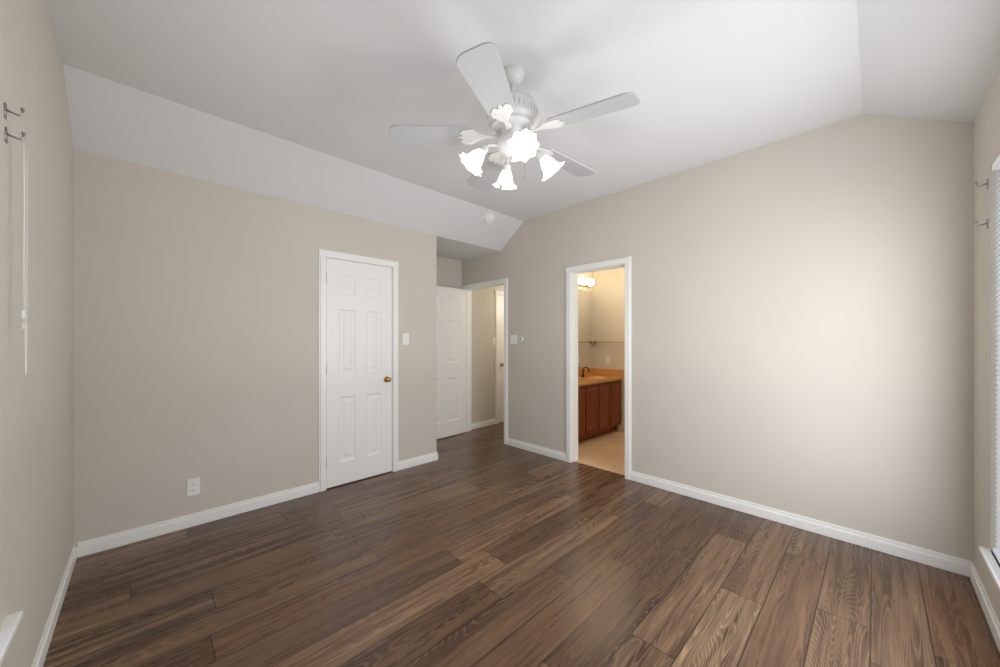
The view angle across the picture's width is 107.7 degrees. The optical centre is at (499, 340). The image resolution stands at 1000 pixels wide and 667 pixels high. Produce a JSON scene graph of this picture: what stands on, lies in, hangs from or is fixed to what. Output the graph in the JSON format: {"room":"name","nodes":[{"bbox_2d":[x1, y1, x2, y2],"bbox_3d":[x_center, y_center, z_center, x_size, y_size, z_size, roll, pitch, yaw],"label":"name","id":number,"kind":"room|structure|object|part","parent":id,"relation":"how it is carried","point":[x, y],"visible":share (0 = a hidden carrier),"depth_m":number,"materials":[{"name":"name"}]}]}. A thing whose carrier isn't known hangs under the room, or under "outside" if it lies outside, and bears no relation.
{"room":"empty bedroom","nodes":[
{"label":"empty bedroom","id":0,"kind":"room"},
{"bbox_2d":[19,115,27,375],"bbox_3d":[-1.511,-0.302,1.157,0.013,0.826,0.038,0,0,-44],"label":"blind cord","id":1,"kind":"object","parent":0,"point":[23,317],"visible":1,"depth_m":1.15,"materials":[{"name":"white plastic"}]},
{"bbox_2d":[0,0,73,666],"bbox_3d":[-2.092,-0.175,1.627,0.120,2.950,1.680,0,0,-44],"label":"wall","id":2,"kind":"structure","parent":0,"point":[36,473],"depth_m":1.41,"materials":[{"name":"beige paint"}]},
{"bbox_2d":[4,102,24,118],"bbox_3d":[-1.492,-0.701,1.123,0.039,0.046,0.018,0,0,-44],"label":"curtain bracket","id":3,"kind":"object","parent":2,"relation":"attached to","point":[6,110],"visible":1,"depth_m":1.11,"materials":[{"name":"silver metal"}]},
{"bbox_2d":[5,127,25,143],"bbox_3d":[-1.499,-0.631,1.130,0.039,0.046,0.018,0,0,-44],"label":"curtain bracket","id":4,"kind":"object","parent":2,"relation":"attached to","point":[12,136],"visible":1,"depth_m":1.12,"materials":[{"name":"silver metal"}]},
{"bbox_2d":[74,149,435,546],"bbox_3d":[-1.665,0.075,3.131,2.590,2.450,0.120,0,0,-44],"label":"wall","id":5,"kind":"structure","parent":0,"point":[195,327],"depth_m":2.60,"materials":[{"name":"beige paint"}]},
{"bbox_2d":[187,477,199,495],"bbox_3d":[-2.154,1.025,2.565,0.070,0.115,0.009,0,0,-44],"label":"electrical outlet","id":6,"kind":"object","parent":5,"relation":"attached to","point":[193,486],"visible":1,"depth_m":2.56,"materials":[{"name":"white plastic"}]},
{"bbox_2d":[77,482,318,557],"bbox_3d":[-2.048,1.256,2.664,1.362,0.088,0.014,0,0,-44],"label":"baseboard","id":7,"kind":"structure","parent":5,"relation":"attached to","point":[100,544],"depth_m":2.54,"materials":[{"name":"white wood"}]},
{"bbox_2d":[326,272,326,467],"bbox_3d":[-1.518,0.256,3.187,0.010,1.710,0.010,0,0,-44],"label":"closet door hinge","id":8,"kind":"object","parent":5,"relation":"attached to","point":[326,366],"visible":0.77,"depth_m":3.19,"materials":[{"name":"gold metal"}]},
{"bbox_2d":[318,249,398,491],"bbox_3d":[-1.337,0.276,3.450,0.663,2.049,0.120,0,0,-44],"label":"door frame","id":9,"kind":"structure","parent":5,"relation":"attached to","point":[392,345],"depth_m":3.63,"materials":[{"name":"white wood"}]},
{"bbox_2d":[326,258,391,488],"bbox_3d":[-1.308,0.282,3.420,0.619,2.018,0.147,0,0,-44],"label":"closet door","id":10,"kind":"structure","parent":5,"relation":"in","point":[359,371],"depth_m":3.39,"materials":[{"name":"white wood"}]},
{"bbox_3d":[-1.126,0.376,3.596,0.056,0.056,0.147,0,0,-44],"label":"knob","id":11,"kind":"part","parent":10,"relation":"part of","materials":[{"name":"gold metal"}]},
{"bbox_2d":[403,333,408,344],"bbox_3d":[-0.956,-0.020,3.721,0.070,0.115,0.021,0,0,-44],"label":"light switch","id":12,"kind":"object","parent":5,"relation":"attached to","point":[405,338],"visible":1,"depth_m":3.72,"materials":[{"name":"white plastic"}]},
{"bbox_2d":[398,452,436,469],"bbox_3d":[-0.855,1.256,3.825,0.461,0.088,0.014,0,0,-44],"label":"baseboard","id":13,"kind":"structure","parent":5,"relation":"attached to","point":[416,461],"depth_m":3.81,"materials":[{"name":"white wood"}]},
{"bbox_2d":[436,256,503,422],"bbox_3d":[-0.387,-0.175,5.489,2.530,2.950,0.120,0,0,-44],"label":"wall","id":14,"kind":"structure","parent":0,"point":[448,272],"depth_m":5.50,"materials":[{"name":"beige paint"}]},
{"bbox_2d":[436,286,465,438],"bbox_3d":[-0.760,0.282,4.891,0.147,2.018,0.804,0,0,42],"label":"entry door","id":15,"kind":"structure","parent":14,"relation":"in","point":[450,361],"depth_m":4.97,"materials":[{"name":"white wood"}]},
{"bbox_2d":[472,419,494,428],"bbox_3d":[-0.260,1.256,5.520,0.516,0.088,0.014,0,0,-44],"label":"baseboard","id":16,"kind":"structure","parent":14,"relation":"attached to","point":[483,423],"depth_m":5.52,"materials":[{"name":"white wood"}]},
{"bbox_2d":[495,290,503,423],"bbox_3d":[0.263,0.253,6.025,0.938,2.094,0.018,0,0,-44],"label":"trim","id":17,"kind":"structure","parent":14,"relation":"attached to","point":[497,292],"depth_m":5.70,"materials":[{"name":"white wood"}]},
{"bbox_2d":[498,295,503,422],"bbox_3d":[0.244,0.282,6.045,0.804,2.018,0.147,0,0,-44],"label":"door","id":18,"kind":"structure","parent":14,"relation":"in","point":[500,358],"depth_m":5.79,"materials":[{"name":"white wood"}]},
{"bbox_2d":[43,422,999,666],"bbox_3d":[0.474,1.330,3.090,5.840,0.060,4.760,0,0,-44],"label":"floor","id":19,"kind":"structure","parent":0,"point":[467,549],"depth_m":1.93,"materials":[{"name":"brown wood"}]},
{"bbox_2d":[578,367,622,442],"bbox_3d":[1.144,0.836,5.005,1.301,0.927,0.501,0,0,-44],"label":"bathroom vanity","id":20,"kind":"object","parent":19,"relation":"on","point":[599,401],"visible":0.65,"depth_m":4.93,"materials":[{"name":"brown wood"}]},
{"bbox_2d":[578,368,622,387],"bbox_3d":[1.144,0.527,5.005,1.301,0.214,0.501,0,0,-44],"label":"countertop","id":21,"kind":"structure","parent":20,"relation":"on","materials":[{"name":"brown stone"}]},
{"bbox_2d":[581,367,589,376],"bbox_3d":[1.249,0.446,5.282,0.104,0.147,0.136,0,0,-44],"label":"faucet","id":22,"kind":"object","parent":21,"relation":"on","point":[584,367],"depth_m":5.28,"materials":[{"name":"brown metal"}]},
{"bbox_2d":[44,0,999,260],"bbox_3d":[-0.254,-1.345,2.382,3.570,0.390,4.760,0,0,-44],"label":"ceiling","id":23,"kind":"structure","parent":0,"point":[309,102],"depth_m":2.01,"materials":[{"name":"white paint"}]},
{"bbox_2d":[484,213,494,223],"bbox_3d":[-0.116,-1.371,4.098,0.136,0.103,0.123,0,0,-44],"label":"smoke detector","id":24,"kind":"object","parent":23,"relation":"attached to","point":[489,218],"visible":0.98,"depth_m":4.07,"materials":[{"name":"white plastic"}]},
{"bbox_2d":[389,42,639,190],"bbox_3d":[0.103,-1.127,1.971,1.222,0.626,1.246,0,0,-44],"label":"fan","id":25,"kind":"object","parent":23,"relation":"hanging from","point":[511,112],"visible":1,"depth_m":1.87,"materials":[{"name":"white wood"}]},
{"bbox_3d":[0.069,-0.928,1.954,0.097,0.228,0.107,0,0,-44],"label":"chain","id":26,"kind":"part","parent":25,"relation":"part of","materials":[{"name":"silver metal"}]},
{"bbox_3d":[0.069,-1.130,1.957,0.277,0.340,0.277,0,0,-44],"label":"motor","id":27,"kind":"part","parent":25,"relation":"part of","materials":[{"name":"white metal"}]},
{"bbox_2d":[578,272,592,369],"bbox_3d":[0.946,0.000,5.251,1.910,2.600,0.120,0,0,-44],"label":"wall","id":28,"kind":"structure","parent":0,"point":[588,275],"depth_m":5.52,"materials":[{"name":"paint"}]},
{"bbox_2d":[578,289,592,368],"bbox_3d":[0.980,-0.175,5.195,1.260,1.170,0.005,0,0,-44],"label":"bathroom mirror","id":29,"kind":"object","parent":28,"relation":"attached to","point":[585,328],"visible":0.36,"depth_m":5.49,"materials":[{"name":"clear glass"}]},
{"bbox_2d":[578,276,593,286],"bbox_3d":[1.083,-0.870,5.189,0.900,0.120,0.159,0,0,-44],"label":"sconce","id":30,"kind":"object","parent":28,"relation":"attached to","point":[583,281],"visible":0.48,"depth_m":5.36,"materials":[{"name":"white glass"}]},
{"bbox_2d":[593,267,624,430],"bbox_3d":[2.322,0.000,4.818,0.120,2.600,2.420,0,0,-44],"label":"wall","id":31,"kind":"structure","parent":0,"point":[609,305],"depth_m":5.43,"materials":[{"name":"paint"}]},
{"bbox_2d":[592,340,624,343],"bbox_3d":[1.648,0.015,5.376,0.067,0.047,0.628,0,0,-44],"label":"towel rail","id":32,"kind":"object","parent":31,"relation":"attached to","point":[595,341],"visible":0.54,"depth_m":5.43,"materials":[{"name":"gold metal"}]},
{"bbox_2d":[463,114,972,561],"bbox_3d":[1.125,-0.175,3.611,0.120,2.950,4.600,0,0,-44],"label":"wall","id":33,"kind":"structure","parent":0,"point":[801,324],"depth_m":2.55,"materials":[{"name":"beige paint"}]},
{"bbox_2d":[471,291,471,429],"bbox_3d":[-0.128,0.253,4.998,0.018,2.094,0.923,0,0,-44],"label":"trim","id":34,"kind":"structure","parent":33,"relation":"attached to","point":[471,360],"depth_m":5.30,"materials":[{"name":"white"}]},
{"bbox_2d":[464,283,503,431],"bbox_3d":[-0.183,0.276,4.956,0.120,2.049,0.848,0,0,-44],"label":"door frame","id":35,"kind":"structure","parent":33,"relation":"attached to","point":[468,359],"depth_m":5.26,"materials":[{"name":"white wood"}]},
{"bbox_2d":[461,278,507,444],"bbox_3d":[-0.227,0.253,4.902,0.018,2.094,0.923,0,0,-44],"label":"trim","id":36,"kind":"structure","parent":33,"relation":"attached to","point":[491,282],"depth_m":4.58,"materials":[{"name":"white wood"}]},
{"bbox_2d":[510,335,516,343],"bbox_3d":[0.164,-0.020,4.498,0.021,0.115,0.116,0,0,-44],"label":"light switch","id":37,"kind":"object","parent":33,"relation":"attached to","point":[513,339],"visible":1,"depth_m":4.50,"materials":[{"name":"white plastic"}]},
{"bbox_2d":[507,438,565,460],"bbox_3d":[0.404,1.256,4.256,0.014,0.088,0.882,0,0,-44],"label":"baseboard","id":38,"kind":"structure","parent":33,"relation":"attached to","point":[555,454],"depth_m":4.22,"materials":[{"name":"white wood"}]},
{"bbox_2d":[565,256,630,479],"bbox_3d":[1.017,0.276,3.723,0.120,2.049,0.648,0,0,-44],"label":"door frame","id":39,"kind":"structure","parent":33,"relation":"attached to","point":[574,366],"depth_m":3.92,"materials":[{"name":"white wood"}]},
{"bbox_2d":[631,471,971,576],"bbox_3d":[1.911,1.256,2.707,0.014,0.088,1.966,0,0,-44],"label":"baseboard","id":40,"kind":"structure","parent":33,"relation":"attached to","point":[957,565],"depth_m":2.44,"materials":[{"name":"white wood"}]},
{"bbox_2d":[973,64,999,620],"bbox_3d":[1.865,0.000,1.207,2.170,2.600,0.120,0,0,-44],"label":"wall","id":41,"kind":"structure","parent":0,"point":[985,282],"depth_m":1.78,"materials":[{"name":"beige paint"}]},
{"bbox_2d":[975,179,987,188],"bbox_3d":[2.319,-0.751,1.759,0.018,0.046,0.039,0,0,-44],"label":"curtain bracket","id":42,"kind":"object","parent":41,"relation":"attached to","point":[977,185],"visible":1,"depth_m":1.75,"materials":[{"name":"silver metal"}]},
{"bbox_2d":[975,219,987,228],"bbox_3d":[2.319,-0.561,1.759,0.018,0.046,0.039,0,0,-44],"label":"curtain bracket","id":43,"kind":"object","parent":41,"relation":"attached to","point":[986,223],"visible":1,"depth_m":1.75,"materials":[{"name":"silver metal"}]},
{"bbox_2d":[970,562,999,651],"bbox_3d":[1.317,1.256,0.767,3.542,0.088,0.014,0,0,-44],"label":"baseboard","id":44,"kind":"structure","parent":41,"relation":"attached to","point":[993,621],"depth_m":1.72,"materials":[{"name":"white wood"}]},
{"bbox_2d":[979,546,999,591],"bbox_3d":[1.682,1.018,1.084,1.805,0.075,0.100,0,0,-44],"label":"sill","id":45,"kind":"structure","parent":41,"relation":"attached to","point":[991,562],"depth_m":1.61,"materials":[{"name":"white wood"}]},
{"bbox_2d":[992,154,999,562],"bbox_3d":[1.679,0.079,1.087,1.723,1.794,0.028,0,0,-44],"label":"window blind","id":46,"kind":"object","parent":41,"relation":"attached to","point":[996,166],"visible":1,"depth_m":1.66,"materials":[{"name":"white"}]},
{"bbox_3d":[-0.949,1.075,0.451,0.120,0.450,1.600,0,0,-44],"label":"wall","id":47,"kind":"structure","parent":0,"visible":0},
{"bbox_2d":[0,611,22,666],"bbox_3d":[-0.920,0.887,0.479,0.100,0.075,1.790,0,0,-44],"label":"sill","id":48,"kind":"structure","parent":47,"relation":"attached to","point":[9,627],"depth_m":1.07,"materials":[{"name":"white wood"}]},
{"bbox_2d":[31,543,76,666],"bbox_3d":[-1.250,1.256,0.856,0.014,0.088,3.720,0,0,-44],"label":"baseboard","id":49,"kind":"structure","parent":47,"relation":"attached to","point":[44,644],"depth_m":1.66,"materials":[{"name":"white wood"}]}
]}

